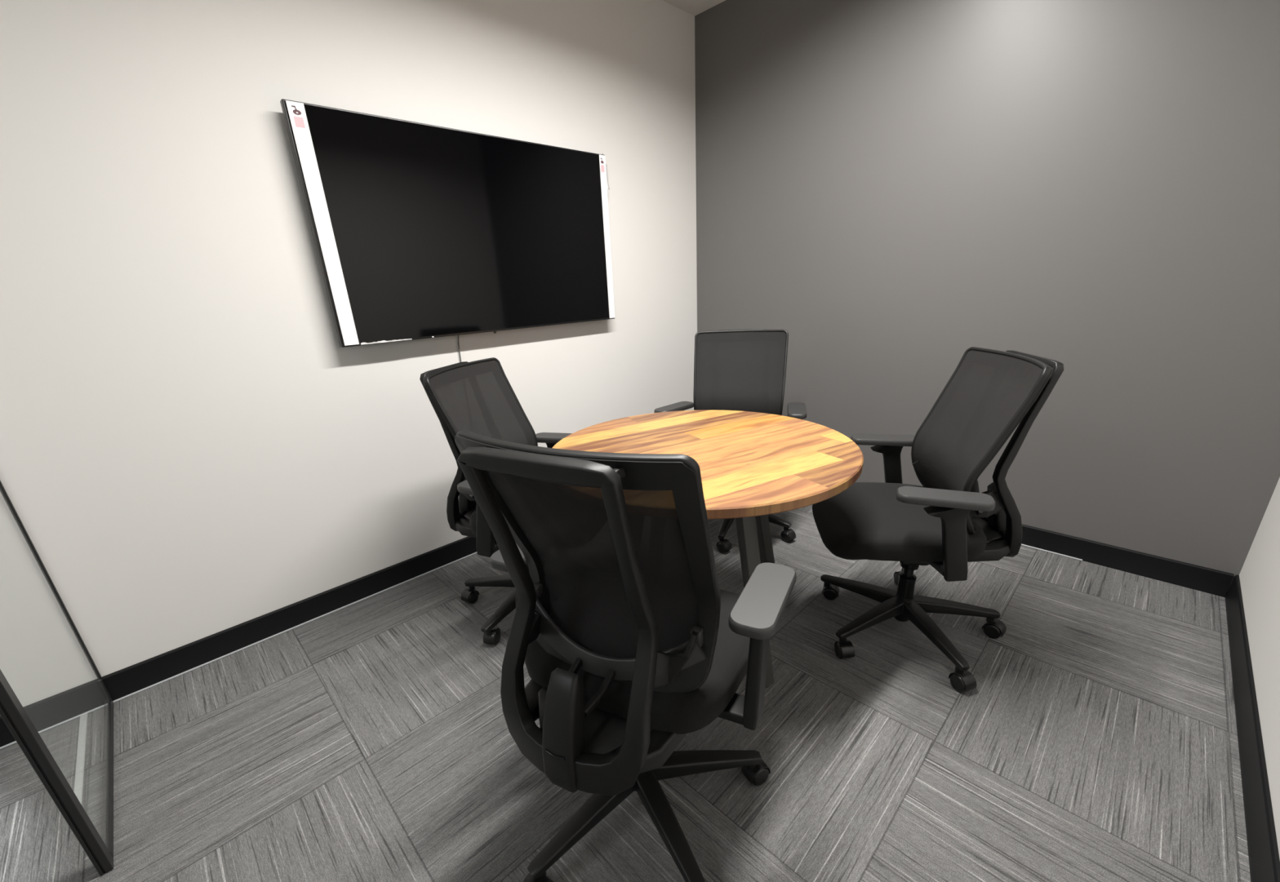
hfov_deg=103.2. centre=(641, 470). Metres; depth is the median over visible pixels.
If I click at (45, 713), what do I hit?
baseboard
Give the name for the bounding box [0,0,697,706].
wall
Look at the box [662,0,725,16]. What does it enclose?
ceiling
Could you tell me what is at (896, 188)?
wall
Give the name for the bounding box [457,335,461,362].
power cord
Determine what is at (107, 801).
door frame
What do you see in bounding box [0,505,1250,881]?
floor
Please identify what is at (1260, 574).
wall
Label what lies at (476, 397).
office chair
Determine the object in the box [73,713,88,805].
trim
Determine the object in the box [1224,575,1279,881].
baseboard
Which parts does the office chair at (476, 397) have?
frame, backrest frame, seat, backrest, armrest, leg, leg, armrest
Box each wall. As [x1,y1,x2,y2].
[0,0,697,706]
[694,0,1279,593]
[1239,477,1279,858]
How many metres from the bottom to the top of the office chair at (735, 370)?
1.023 m
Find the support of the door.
on the floor
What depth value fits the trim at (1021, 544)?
2.37 m
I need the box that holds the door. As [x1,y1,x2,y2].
[0,669,113,876]
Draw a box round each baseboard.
[0,536,476,747]
[1021,524,1233,597]
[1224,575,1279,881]
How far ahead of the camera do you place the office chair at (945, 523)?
1.65 m
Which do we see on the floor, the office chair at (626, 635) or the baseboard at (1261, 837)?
the office chair at (626, 635)
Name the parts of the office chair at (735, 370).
leg, backrest, frame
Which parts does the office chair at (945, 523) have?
leg, armrest, seat, leg, armrest, leg, backrest, backrest frame, frame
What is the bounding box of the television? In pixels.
[280,98,614,347]
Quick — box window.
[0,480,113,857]
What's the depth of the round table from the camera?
1.66 m
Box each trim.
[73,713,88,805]
[1021,544,1082,560]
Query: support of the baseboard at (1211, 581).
attached to the wall at (896, 188)
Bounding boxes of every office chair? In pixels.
[419,357,572,644]
[454,430,796,881]
[653,328,806,553]
[812,346,1063,692]
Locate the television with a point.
(420, 231)
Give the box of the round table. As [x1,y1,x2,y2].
[552,409,863,688]
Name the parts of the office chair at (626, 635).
armrest, lumbar knob, frame, backrest frame, backrest, seat, leg, lumbar knob, leg, armrest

